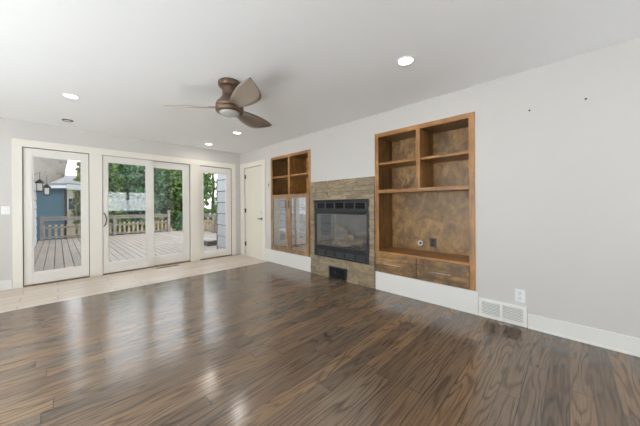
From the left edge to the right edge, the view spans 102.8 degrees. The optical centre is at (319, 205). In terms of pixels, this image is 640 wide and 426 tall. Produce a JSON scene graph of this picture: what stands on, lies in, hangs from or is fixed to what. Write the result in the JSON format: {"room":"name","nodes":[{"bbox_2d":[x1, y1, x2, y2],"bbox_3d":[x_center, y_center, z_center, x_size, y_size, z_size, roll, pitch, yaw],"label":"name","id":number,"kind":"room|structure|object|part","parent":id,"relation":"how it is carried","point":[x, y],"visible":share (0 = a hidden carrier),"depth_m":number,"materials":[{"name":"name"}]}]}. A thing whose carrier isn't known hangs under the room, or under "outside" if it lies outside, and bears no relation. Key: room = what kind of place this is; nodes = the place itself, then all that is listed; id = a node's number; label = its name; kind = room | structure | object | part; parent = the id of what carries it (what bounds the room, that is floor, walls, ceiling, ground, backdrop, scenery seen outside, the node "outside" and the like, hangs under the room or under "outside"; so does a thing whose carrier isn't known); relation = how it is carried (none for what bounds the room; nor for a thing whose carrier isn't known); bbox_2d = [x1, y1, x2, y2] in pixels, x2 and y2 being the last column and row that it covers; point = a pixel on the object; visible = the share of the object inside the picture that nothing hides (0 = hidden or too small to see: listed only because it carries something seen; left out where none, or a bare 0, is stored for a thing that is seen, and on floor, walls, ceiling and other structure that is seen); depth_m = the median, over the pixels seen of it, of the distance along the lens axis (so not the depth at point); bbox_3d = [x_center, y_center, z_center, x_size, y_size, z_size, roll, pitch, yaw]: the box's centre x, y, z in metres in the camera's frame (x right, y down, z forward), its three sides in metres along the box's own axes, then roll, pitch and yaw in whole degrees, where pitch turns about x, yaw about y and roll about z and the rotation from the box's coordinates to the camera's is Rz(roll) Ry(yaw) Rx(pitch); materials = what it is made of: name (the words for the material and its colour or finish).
{"room":"living room","nodes":[
{"label":"living room","id":0,"kind":"room"},
{"bbox_2d":[34,157,66,184],"bbox_3d":[-7.984,-0.918,7.239,9.668,0.800,1.150,0,0,44],"label":"roof eave","id":1,"kind":"object","parent":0,"point":[50,170],"visible":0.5,"depth_m":7.92},
{"bbox_2d":[35,173,44,191],"bbox_3d":[-8.727,-0.743,7.956,0.200,0.660,0.200,0,0,44],"label":"lantern","id":2,"kind":"object","parent":1,"relation":"hanging from","point":[39,183],"visible":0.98,"depth_m":7.92,"materials":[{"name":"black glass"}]},
{"bbox_3d":[-8.726,-0.574,7.956,0.110,0.220,0.110,0,0,44],"label":"lamp glass","id":3,"kind":"part","parent":2,"relation":"part of","materials":[{"name":"white glass"}]},
{"bbox_2d":[43,184,50,195],"bbox_3d":[-9.425,-0.699,8.817,0.200,0.740,0.200,0,0,44],"label":"lantern","id":4,"kind":"object","parent":1,"relation":"hanging from","point":[46,187],"visible":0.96,"depth_m":8.77,"materials":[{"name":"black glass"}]},
{"bbox_2d":[0,117,240,288],"bbox_3d":[-4.294,-0.020,3.921,0.160,2.440,6.832,0,0,44],"label":"wall","id":5,"kind":"structure","parent":0,"point":[9,128],"depth_m":4.11,"materials":[{"name":"beige paint"}]},
{"bbox_2d":[1,206,9,213],"bbox_3d":[-4.462,0.068,3.625,0.010,0.115,0.084,0,0,44],"label":"light switch","id":6,"kind":"object","parent":5,"relation":"attached to","point":[4,209],"visible":1,"depth_m":3.62,"materials":[{"name":"white plastic"}]},
{"bbox_2d":[0,279,11,290],"bbox_3d":[-5.439,1.136,2.609,0.017,0.142,2.945,0,0,44],"label":"baseboard","id":7,"kind":"structure","parent":5,"relation":"attached to","point":[4,284],"depth_m":3.61,"materials":[{"name":"white paint"}]},
{"bbox_2d":[22,147,89,286],"bbox_3d":[-4.151,0.168,4.051,0.162,2.060,0.727,0,0,44],"label":"door","id":8,"kind":"structure","parent":5,"relation":"in","point":[30,278],"depth_m":3.91,"materials":[{"name":"white paint"}]},
{"bbox_2d":[12,138,235,288],"bbox_3d":[-3.219,0.109,4.894,0.021,2.168,3.429,0,0,44],"label":"trim","id":9,"kind":"structure","parent":5,"relation":"attached to","point":[95,154],"depth_m":4.29,"materials":[{"name":"beige paint"}]},
{"bbox_2d":[102,156,190,274],"bbox_3d":[-3.268,0.164,4.927,0.206,2.056,1.428,0,0,44],"label":"door","id":10,"kind":"structure","parent":5,"relation":"in","point":[150,261],"depth_m":4.87,"materials":[{"name":"white paint"}]},
{"bbox_3d":[-3.482,0.158,4.669,0.044,2.030,0.750,0,0,44],"label":"sliding panel","id":11,"kind":"part","parent":10,"relation":"part of","materials":[{"name":"white paint"}]},
{"bbox_3d":[-3.045,0.155,5.192,0.044,2.030,0.725,0,0,44],"label":"fixed panel","id":12,"kind":"part","parent":10,"relation":"part of","materials":[{"name":"white paint"}]},
{"bbox_2d":[200,166,231,259],"bbox_3d":[-2.402,0.160,5.849,0.162,2.054,0.730,0,0,44],"label":"door","id":13,"kind":"structure","parent":5,"relation":"in","point":[211,254],"depth_m":5.87,"materials":[{"name":"white paint"}]},
{"bbox_2d":[0,254,639,425],"bbox_3d":[-1.376,1.242,1.110,8.332,0.120,6.862,0,0,44],"label":"floor","id":14,"kind":"structure","parent":0,"point":[268,343],"depth_m":1.94,"materials":[{"name":"brown wood"}]},
{"bbox_2d":[0,0,639,153],"bbox_3d":[-1.235,-1.334,1.272,8.332,0.150,7.312,0,0,44],"label":"ceiling","id":15,"kind":"structure","parent":0,"point":[315,65],"depth_m":2.14,"materials":[{"name":"white paint"}]},
{"bbox_2d":[60,118,74,121],"bbox_3d":[-3.666,-1.234,3.711,0.160,0.020,0.160,0,0,44],"label":"recessed light","id":16,"kind":"object","parent":15,"relation":"in","point":[63,119],"visible":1,"depth_m":3.69,"materials":[{"name":"white metal"}]},
{"bbox_2d":[61,93,80,99],"bbox_3d":[-2.845,-1.244,2.920,0.160,0.008,0.160,0,0,44],"label":"recessed light","id":17,"kind":"object","parent":15,"relation":"in","point":[71,96],"visible":1,"depth_m":2.92,"materials":[{"name":"white paint"}]},
{"bbox_2d":[160,77,271,127],"bbox_3d":[-0.806,-1.089,2.606,1.148,0.344,1.174,0,0,44],"label":"ceiling fan","id":18,"kind":"object","parent":15,"relation":"hanging from","point":[236,95],"visible":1,"depth_m":2.52,"materials":[{"name":"brown metal"}]},
{"bbox_3d":[-1.315,-0.984,2.557,0.580,0.076,0.199,0,0,-8],"label":"blade","id":19,"kind":"part","parent":18,"relation":"part of","materials":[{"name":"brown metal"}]},
{"bbox_3d":[-0.926,-0.932,2.621,0.206,0.032,0.206,0,0,44],"label":"light dish","id":20,"kind":"part","parent":18,"relation":"part of","materials":[{"name":"white glass"}]},
{"bbox_3d":[-0.690,-0.988,2.313,0.574,0.076,0.219,0,0,44],"label":"blade","id":21,"kind":"part","parent":18,"relation":"part of","materials":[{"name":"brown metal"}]},
{"bbox_3d":[-0.787,-0.987,2.990,0.199,0.076,0.580,0,0,22],"label":"blade","id":22,"kind":"part","parent":18,"relation":"part of","materials":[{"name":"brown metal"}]},
{"bbox_2d":[396,56,414,65],"bbox_3d":[0.753,-1.266,2.244,0.160,0.008,0.160,0,0,44],"label":"recessed light","id":23,"kind":"object","parent":15,"relation":"in","point":[405,60],"visible":1,"depth_m":2.24,"materials":[{"name":"white paint"}]},
{"bbox_2d":[240,38,639,337],"bbox_3d":[1.018,-0.053,3.435,8.132,2.440,0.120,0,0,44],"label":"wall","id":24,"kind":"structure","parent":0,"point":[557,182],"depth_m":2.32,"materials":[{"name":"beige paint"}]},
{"bbox_2d":[240,159,265,260],"bbox_3d":[-1.546,0.097,5.830,1.052,2.172,0.021,0,0,44],"label":"trim","id":25,"kind":"structure","parent":24,"relation":"attached to","point":[259,162],"depth_m":5.72,"materials":[{"name":"beige paint"}]},
{"bbox_2d":[245,165,261,258],"bbox_3d":[-1.496,0.152,5.854,0.797,2.059,0.160,0,0,44],"label":"door","id":26,"kind":"structure","parent":24,"relation":"in","point":[253,176],"depth_m":5.85,"materials":[{"name":"beige paint"}]},
{"bbox_2d":[266,248,310,271],"bbox_3d":[-0.657,1.047,4.975,1.400,0.262,0.015,0,0,44],"label":"baseboard","id":27,"kind":"structure","parent":24,"relation":"attached to","point":[296,261],"depth_m":4.89,"materials":[{"name":"white paint"}]},
{"bbox_2d":[271,149,310,256],"bbox_3d":[-0.458,-0.037,5.046,1.190,1.902,0.499,0,0,44],"label":"display cabinet","id":28,"kind":"object","parent":24,"relation":"attached to","point":[290,173],"visible":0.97,"depth_m":5.19,"materials":[{"name":"orange wood"}]},
{"bbox_3d":[-0.807,0.354,5.099,0.572,1.107,0.018,0,0,44],"label":"cabinet door","id":29,"kind":"part","parent":28,"relation":"part of","materials":[{"name":"brown wood"}]},
{"bbox_3d":[-0.852,-0.033,5.464,0.021,1.886,0.419,0,0,44],"label":"panel","id":30,"kind":"part","parent":28,"relation":"part of","materials":[{"name":"brown wood"}]},
{"bbox_2d":[273,175,287,179],"bbox_3d":[-0.652,-0.573,5.274,0.535,0.030,0.408,0,0,44],"label":"shelf","id":31,"kind":"object","parent":28,"relation":"attached to","point":[285,177],"depth_m":5.29,"materials":[{"name":"orange wood"}]},
{"bbox_2d":[274,212,305,213],"bbox_3d":[-0.423,0.145,5.082,1.124,0.022,0.370,0,0,44],"label":"shelf","id":32,"kind":"object","parent":28,"relation":"attached to","point":[274,212],"depth_m":4.91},
{"bbox_2d":[274,228,305,233],"bbox_3d":[-0.421,0.505,5.082,1.124,0.022,0.370,0,0,44],"label":"shelf","id":33,"kind":"object","parent":28,"relation":"attached to","point":[298,230],"depth_m":5.24,"materials":[{"name":"clear glass"}]},
{"bbox_3d":[-0.598,-0.959,4.909,1.072,0.056,0.012,0,0,44],"label":"rail","id":34,"kind":"part","parent":28,"relation":"part of","materials":[{"name":"orange wood"}]},
{"bbox_3d":[-0.447,-0.965,5.065,1.124,0.027,0.419,0,0,44],"label":"panel","id":35,"kind":"part","parent":28,"relation":"part of","materials":[{"name":"brown wood"}]},
{"bbox_3d":[-0.436,0.894,5.065,1.124,0.027,0.419,0,0,44],"label":"panel","id":36,"kind":"part","parent":28,"relation":"part of","materials":[{"name":"brown wood"}]},
{"bbox_3d":[-0.394,0.351,4.698,0.572,1.107,0.018,0,0,44],"label":"cabinet door","id":37,"kind":"part","parent":28,"relation":"part of","materials":[{"name":"clear glass"}]},
{"bbox_2d":[291,172,307,177],"bbox_3d":[-0.230,-0.575,4.864,0.536,0.030,0.408,0,0,44],"label":"shelf","id":38,"kind":"object","parent":28,"relation":"attached to","point":[293,175],"depth_m":4.92,"materials":[{"name":"orange wood"}]},
{"bbox_3d":[-0.290,-0.037,5.220,1.166,1.886,0.015,0,0,44],"label":"panel","id":39,"kind":"part","parent":28,"relation":"part of","materials":[{"name":"brown wood"}]},
{"bbox_2d":[310,176,374,288],"bbox_3d":[0.300,0.383,4.026,1.291,1.577,0.035,0,0,44],"label":"fireplace surround","id":40,"kind":"object","parent":24,"relation":"attached to","point":[362,274],"visible":1,"depth_m":3.88,"materials":[{"name":"beige stone"}]},
{"bbox_2d":[329,265,347,281],"bbox_3d":[0.282,1.074,4.041,0.359,0.192,0.038,0,0,44],"label":"air vent","id":41,"kind":"object","parent":40,"relation":"attached to","point":[337,273],"visible":0.99,"depth_m":4.02,"materials":[{"name":"black metal"}]},
{"bbox_3d":[0.287,1.075,4.046,0.315,0.154,0.026,0,0,44],"label":"panel","id":42,"kind":"part","parent":41,"relation":"part of","materials":[{"name":"black metal"}]},
{"bbox_2d":[314,199,369,264],"bbox_3d":[0.446,0.375,4.170,1.108,0.941,0.487,0,0,44],"label":"fireplace insert","id":43,"kind":"object","parent":40,"relation":"in","point":[352,213],"depth_m":4.23,"materials":[{"name":"black metal"}]},
{"bbox_2d":[315,211,365,214],"bbox_3d":[0.287,0.117,4.008,1.008,0.041,0.034,0,0,44],"label":"hood","id":44,"kind":"object","parent":43,"relation":"attached to","point":[316,212],"depth_m":3.95,"materials":[{"name":"black metal"}]},
{"bbox_2d":[316,203,365,208],"bbox_3d":[0.305,0.007,4.028,1.022,0.091,0.018,0,0,44],"label":"grille","id":45,"kind":"object","parent":43,"relation":"attached to","point":[318,205],"depth_m":4.00,"materials":[{"name":"black metal"}]},
{"bbox_2d":[316,248,366,261],"bbox_3d":[0.310,0.777,4.028,1.022,0.085,0.018,0,0,44],"label":"grille","id":46,"kind":"object","parent":43,"relation":"attached to","point":[327,252],"depth_m":3.99,"materials":[{"name":"grey metal"}]},
{"bbox_2d":[332,239,354,246],"bbox_3d":[0.378,0.611,4.141,0.411,0.115,0.113,0,0,44],"label":"log","id":47,"kind":"object","parent":43,"relation":"on","point":[345,243],"visible":1,"depth_m":4.09,"materials":[{"name":"wood"}]},
{"bbox_2d":[345,231,353,239],"bbox_3d":[0.477,0.488,4.156,0.107,0.128,0.276,0,0,-4],"label":"log","id":48,"kind":"object","parent":47,"relation":"on","point":[348,234],"visible":0.95,"depth_m":4.03,"materials":[{"name":"wood"}]},
{"bbox_2d":[335,224,348,231],"bbox_3d":[0.369,0.379,4.293,0.104,0.113,0.281,0,0,-37],"label":"log","id":49,"kind":"object","parent":48,"relation":"on","point":[337,227],"visible":1,"depth_m":4.25,"materials":[{"name":"wood"}]},
{"bbox_3d":[0.447,0.706,4.183,0.494,0.064,0.250,0,0,44],"label":"fire grate","id":50,"kind":"part","parent":43,"relation":"part of","materials":[{"name":"black metal"}]},
{"bbox_2d":[334,236,365,246],"bbox_3d":[0.493,0.595,4.244,0.593,0.146,0.144,0,0,44],"label":"log","id":51,"kind":"object","parent":43,"relation":"on","point":[360,242],"visible":0.53,"depth_m":4.08,"materials":[{"name":"wood"}]},
{"bbox_2d":[375,112,475,290],"bbox_3d":[1.351,-0.042,3.293,1.228,1.914,0.489,0,0,44],"label":"bookcase","id":52,"kind":"object","parent":24,"relation":"attached to","point":[425,172],"visible":0.96,"depth_m":3.34,"materials":[{"name":"orange wood"}]},
{"bbox_3d":[0.940,-0.038,3.721,0.019,1.898,0.419,0,0,44],"label":"panel","id":53,"kind":"part","parent":52,"relation":"part of","materials":[{"name":"brown wood"}]},
{"bbox_3d":[0.991,0.787,3.378,0.582,0.258,0.030,0,0,44],"label":"drawer","id":54,"kind":"part","parent":52,"relation":"part of","materials":[{"name":"brown wood"}]},
{"bbox_3d":[1.147,-0.577,3.524,0.559,0.032,0.408,0,0,44],"label":"shelf","id":55,"kind":"part","parent":52,"relation":"part of","materials":[{"name":"orange wood"}]},
{"bbox_3d":[1.208,-0.970,3.152,1.113,0.056,0.012,0,0,44],"label":"rail","id":56,"kind":"part","parent":52,"relation":"part of","materials":[{"name":"orange wood"}]},
{"bbox_3d":[1.359,-0.976,3.307,1.168,0.027,0.419,0,0,44],"label":"panel","id":57,"kind":"part","parent":52,"relation":"part of","materials":[{"name":"brown wood"}]},
{"bbox_3d":[1.219,-0.194,3.159,1.113,0.045,0.033,0,0,44],"label":"rail","id":58,"kind":"part","parent":52,"relation":"part of","materials":[{"name":"orange wood"}]},
{"bbox_3d":[1.224,0.639,3.159,1.113,0.030,0.033,0,0,44],"label":"rail","id":59,"kind":"part","parent":52,"relation":"part of","materials":[{"name":"orange wood"}]},
{"bbox_3d":[1.516,-0.042,3.463,1.206,1.898,0.015,0,0,44],"label":"panel","id":60,"kind":"part","parent":52,"relation":"part of","materials":[{"name":"brown wood"}]},
{"bbox_2d":[430,238,436,246],"bbox_3d":[1.524,0.501,3.439,0.084,0.122,0.010,0,0,44],"label":"socket plate","id":61,"kind":"object","parent":52,"relation":"attached to","point":[433,241],"visible":1,"depth_m":3.43,"materials":[{"name":"grey"}]},
{"bbox_3d":[1.411,0.784,2.970,0.578,0.258,0.030,0,0,44],"label":"drawer","id":62,"kind":"part","parent":52,"relation":"part of","materials":[{"name":"brown wood"}]},
{"bbox_3d":[1.583,-0.580,3.100,0.561,0.032,0.408,0,0,44],"label":"shelf","id":63,"kind":"part","parent":52,"relation":"part of","materials":[{"name":"orange wood"}]},
{"bbox_2d":[375,271,477,314],"bbox_3d":[1.228,1.041,3.141,1.250,0.250,0.015,0,0,44],"label":"baseboard","id":64,"kind":"structure","parent":24,"relation":"attached to","point":[465,300],"depth_m":3.04,"materials":[{"name":"white paint"}]},
{"bbox_2d":[479,297,526,327],"bbox_3d":[1.821,1.065,2.561,0.397,0.192,0.018,0,0,44],"label":"air vent","id":65,"kind":"object","parent":24,"relation":"in","point":[492,309],"visible":1,"depth_m":2.55,"materials":[{"name":"white metal"}]},
{"bbox_3d":[1.755,1.066,2.624,0.158,0.129,0.012,0,0,44],"label":"louver panel","id":66,"kind":"part","parent":65,"relation":"part of","materials":[{"name":"white metal"}]},
{"bbox_3d":[1.884,1.065,2.498,0.163,0.129,0.012,0,0,44],"label":"louver panel","id":67,"kind":"part","parent":65,"relation":"part of","materials":[{"name":"white metal"}]},
{"bbox_2d":[515,289,524,302],"bbox_3d":[1.927,0.872,2.463,0.081,0.124,0.010,0,0,44],"label":"wall outlet","id":68,"kind":"object","parent":24,"relation":"attached to","point":[519,294],"visible":1,"depth_m":2.46,"materials":[{"name":"white plastic"}]},
{"bbox_2d":[528,313,639,356],"bbox_3d":[2.856,1.086,1.552,2.481,0.140,0.023,0,0,44],"label":"baseboard","id":69,"kind":"structure","parent":24,"relation":"attached to","point":[630,345],"depth_m":2.14,"materials":[{"name":"white paint"}]},
{"label":"outside","id":70,"kind":"structure","parent":0,"visible":0},
{"bbox_2d":[34,231,216,271],"bbox_3d":[-5.521,1.282,8.623,8.148,0.030,5.630,0,0,44],"label":"floor","id":71,"kind":"structure","parent":70,"point":[127,246],"depth_m":7.53,"materials":[{"name":"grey wood"}]},
{"bbox_2d":[34,241,77,270],"bbox_3d":[-5.351,1.382,8.430,7.040,0.169,5.590,0,0,44],"label":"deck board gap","id":72,"kind":"object","parent":71,"relation":"attached to","point":[67,241],"visible":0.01,"depth_m":7.10,"materials":[{"name":"grey wood"}]},
{"bbox_2d":[40,210,169,240],"bbox_3d":[-8.837,0.767,10.946,0.190,1.039,4.280,0,0,44],"label":"deck railing","id":73,"kind":"object","parent":71,"relation":"on","point":[167,222],"visible":0.77,"depth_m":10.89,"materials":[{"name":"grey wood"}]},
{"bbox_3d":[-10.255,0.845,9.424,0.100,0.899,0.100,0,0,44],"label":"post","id":74,"kind":"part","parent":73,"relation":"part of","materials":[{"name":"grey wood"}]},
{"bbox_3d":[-8.867,0.530,10.960,0.040,0.085,4.260,0,0,44],"label":"rail","id":75,"kind":"part","parent":73,"relation":"part of","materials":[{"name":"brown wood"}]},
{"bbox_3d":[-8.865,0.832,10.960,0.040,0.070,4.260,0,0,44],"label":"rail","id":76,"kind":"part","parent":73,"relation":"part of","materials":[{"name":"grey wood"}]},
{"bbox_3d":[-8.863,1.202,10.960,0.040,0.070,4.260,0,0,44],"label":"rail","id":77,"kind":"part","parent":73,"relation":"part of","materials":[{"name":"grey wood"}]},
{"bbox_3d":[-8.867,0.450,10.960,0.130,0.045,4.260,0,0,44],"label":"rail","id":78,"kind":"part","parent":73,"relation":"part of","materials":[{"name":"brown wood"}]},
{"bbox_3d":[-8.783,0.876,10.936,0.100,0.819,0.100,0,0,44],"label":"post","id":79,"kind":"part","parent":73,"relation":"part of","materials":[{"name":"grey wood"}]},
{"bbox_3d":[-7.347,0.758,12.413,0.100,1.039,0.100,0,0,44],"label":"post","id":80,"kind":"part","parent":73,"relation":"part of","materials":[{"name":"brown wood"}]},
{"bbox_2d":[204,214,216,232],"bbox_3d":[-4.107,0.808,11.046,6.500,0.899,0.190,0,0,44],"label":"deck railing","id":81,"kind":"object","parent":71,"relation":"on","point":[212,222],"visible":0.23,"depth_m":12.12,"materials":[{"name":"beige wood"}]},
{"bbox_3d":[-4.891,0.853,11.746,0.100,0.819,0.100,0,0,44],"label":"post","id":82,"kind":"part","parent":81,"relation":"part of","materials":[{"name":"brown wood"}]},
{"bbox_2d":[204,238,216,245],"bbox_3d":[-2.954,1.169,8.601,0.420,0.164,1.800,0,0,44],"label":"step","id":83,"kind":"structure","parent":71,"relation":"on","point":[207,242],"depth_m":7.94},
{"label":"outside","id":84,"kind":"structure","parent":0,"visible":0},
{"bbox_2d":[43,217,216,268],"bbox_3d":[-20.162,2.546,26.607,53.968,0.100,70.000,0,0,44],"label":"ground","id":85,"kind":"structure","parent":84,"point":[207,217],"depth_m":24.09,"materials":[{"name":"green plant"}]},
{"bbox_2d":[34,176,36,247],"bbox_3d":[-8.132,0.643,5.334,7.298,3.560,2.700,0,0,44],"label":"wall","id":86,"kind":"structure","parent":85,"relation":"on","point":[35,198],"depth_m":8.35,"materials":[{"name":"grey"}]},
{"bbox_2d":[35,175,66,257],"bbox_3d":[-16.372,0.373,11.062,5.700,4.200,7.620,0,0,44],"label":"house","id":87,"kind":"structure","parent":85,"relation":"on","point":[55,204],"depth_m":11.76,"materials":[{"name":"blue wood"}]},
{"bbox_2d":[66,175,80,234],"bbox_3d":[-22.180,-0.042,21.300,6.500,5.100,6.400,0,0,44],"label":"house","id":88,"kind":"structure","parent":85,"relation":"on","point":[70,207],"depth_m":20.03,"materials":[{"name":"paint"}]},
{"bbox_3d":[-19.479,-0.108,20.032,0.019,0.900,0.350,0,0,44],"label":"pane","id":89,"kind":"part","parent":88,"relation":"part of","materials":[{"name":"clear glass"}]},
{"bbox_2d":[69,162,80,228],"bbox_3d":[-16.538,-0.656,18.350,2.080,6.270,2.036,0,0,-13],"label":"tree","id":90,"kind":"object","parent":85,"relation":"on","point":[77,169],"visible":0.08,"depth_m":17.70,"materials":[{"name":"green plant"}]},
{"bbox_2d":[75,220,80,237],"bbox_3d":[-10.474,1.413,11.574,1.223,2.059,1.166,0,0,-23],"label":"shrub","id":91,"kind":"object","parent":85,"relation":"on","point":[76,232],"visible":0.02,"depth_m":11.31,"materials":[{"name":"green plant"}]},
{"bbox_2d":[66,179,114,237],"bbox_3d":[-13.074,0.453,14.488,3.050,4.000,1.870,0,0,44],"label":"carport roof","id":92,"kind":"structure","parent":85,"relation":"on","point":[71,184],"depth_m":13.99,"materials":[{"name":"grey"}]},
{"bbox_3d":[-13.836,0.708,14.512,0.080,3.500,0.080,0,0,44],"label":"post","id":93,"kind":"part","parent":92,"relation":"part of","materials":[{"name":"white wood"}]},
{"bbox_2d":[77,163,125,235],"bbox_3d":[-11.727,-0.465,13.860,2.165,5.822,2.117,0,0,44],"label":"tree","id":94,"kind":"object","parent":85,"relation":"on","point":[115,207],"visible":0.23,"depth_m":13.82,"materials":[{"name":"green plant"}]},
{"bbox_2d":[108,164,139,234],"bbox_3d":[-12.585,-0.688,16.029,2.300,6.288,2.215,0,0,44],"label":"tree","id":95,"kind":"object","parent":85,"relation":"on","point":[128,168],"visible":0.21,"depth_m":15.81,"materials":[{"name":"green plant"}]},
{"bbox_2d":[111,214,138,234],"bbox_3d":[-9.594,1.406,12.552,1.225,2.064,1.246,0,0,44],"label":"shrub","id":96,"kind":"object","parent":85,"relation":"on","point":[121,220],"visible":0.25,"depth_m":12.47,"materials":[{"name":"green plant"}]},
{"bbox_2d":[127,165,167,232],"bbox_3d":[-10.302,-0.576,15.238,2.094,6.029,2.076,0,0,-9],"label":"tree","id":97,"kind":"object","parent":85,"relation":"on","point":[137,200],"visible":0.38,"depth_m":14.98,"materials":[{"name":"green plant"}]},
{"bbox_2d":[143,213,164,231],"bbox_3d":[-8.651,1.405,13.421,1.221,2.069,1.220,0,0,44],"label":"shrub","id":98,"kind":"object","parent":85,"relation":"on","point":[156,219],"visible":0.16,"depth_m":13.44,"materials":[{"name":"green plant"}]},
{"bbox_2d":[142,168,174,227],"bbox_3d":[-11.040,-0.727,17.581,2.223,6.345,2.145,0,0,44],"label":"tree","id":99,"kind":"object","parent":85,"relation":"on","point":[167,203],"visible":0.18,"depth_m":17.39,"materials":[{"name":"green plant"}]},
{"bbox_2d":[168,169,182,230],"bbox_3d":[-8.869,-0.498,16.735,2.056,5.862,2.031,0,0,-2],"label":"tree","id":100,"kind":"object","parent":85,"relation":"on","point":[176,180],"visible":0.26,"depth_m":16.13,"materials":[{"name":"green plant"}]},
{"bbox_2d":[172,211,182,230],"bbox_3d":[-7.866,1.383,14.717,1.151,2.084,1.215,0,0,44],"label":"shrub","id":101,"kind":"object","parent":85,"relation":"on","point":[180,217],"visible":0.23,"depth_m":14.52,"materials":[{"name":"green plant"}]},
{"bbox_2d":[203,173,209,218],"bbox_3d":[-10.410,-0.907,21.692,2.040,6.695,2.125,0,0,12],"label":"tree","id":102,"kind":"object","parent":85,"relation":"on","point":[204,185],"visible":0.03,"depth_m":21.82,"materials":[{"name":"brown plant"}]},
{"bbox_2d":[203,173,216,231],"bbox_3d":[-7.014,-0.459,16.604,1.616,5.752,1.713,0,0,44],"label":"tree","id":103,"kind":"object","parent":85,"relation":"on","point":[207,181],"visible":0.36,"depth_m":16.32,"materials":[{"name":"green plant"}]},
{"bbox_2d":[217,174,225,248],"bbox_3d":[-1.961,0.606,7.318,1.218,3.560,1.450,0,0,44],"label":"wall","id":104,"kind":"structure","parent":85,"relation":"on","point":[221,208],"depth_m":7.05,"materials":[{"name":"grey"}]},
{"bbox_2d":[216,179,217,249],"bbox_3d":[-2.900,0.816,7.277,0.068,3.150,0.076,0,0,44],"label":"downspout","id":105,"kind":"object","parent":104,"relation":"attached to","point":[216,179],"visible":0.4,"depth_m":7.24,"materials":[{"name":"white metal"}]}
]}

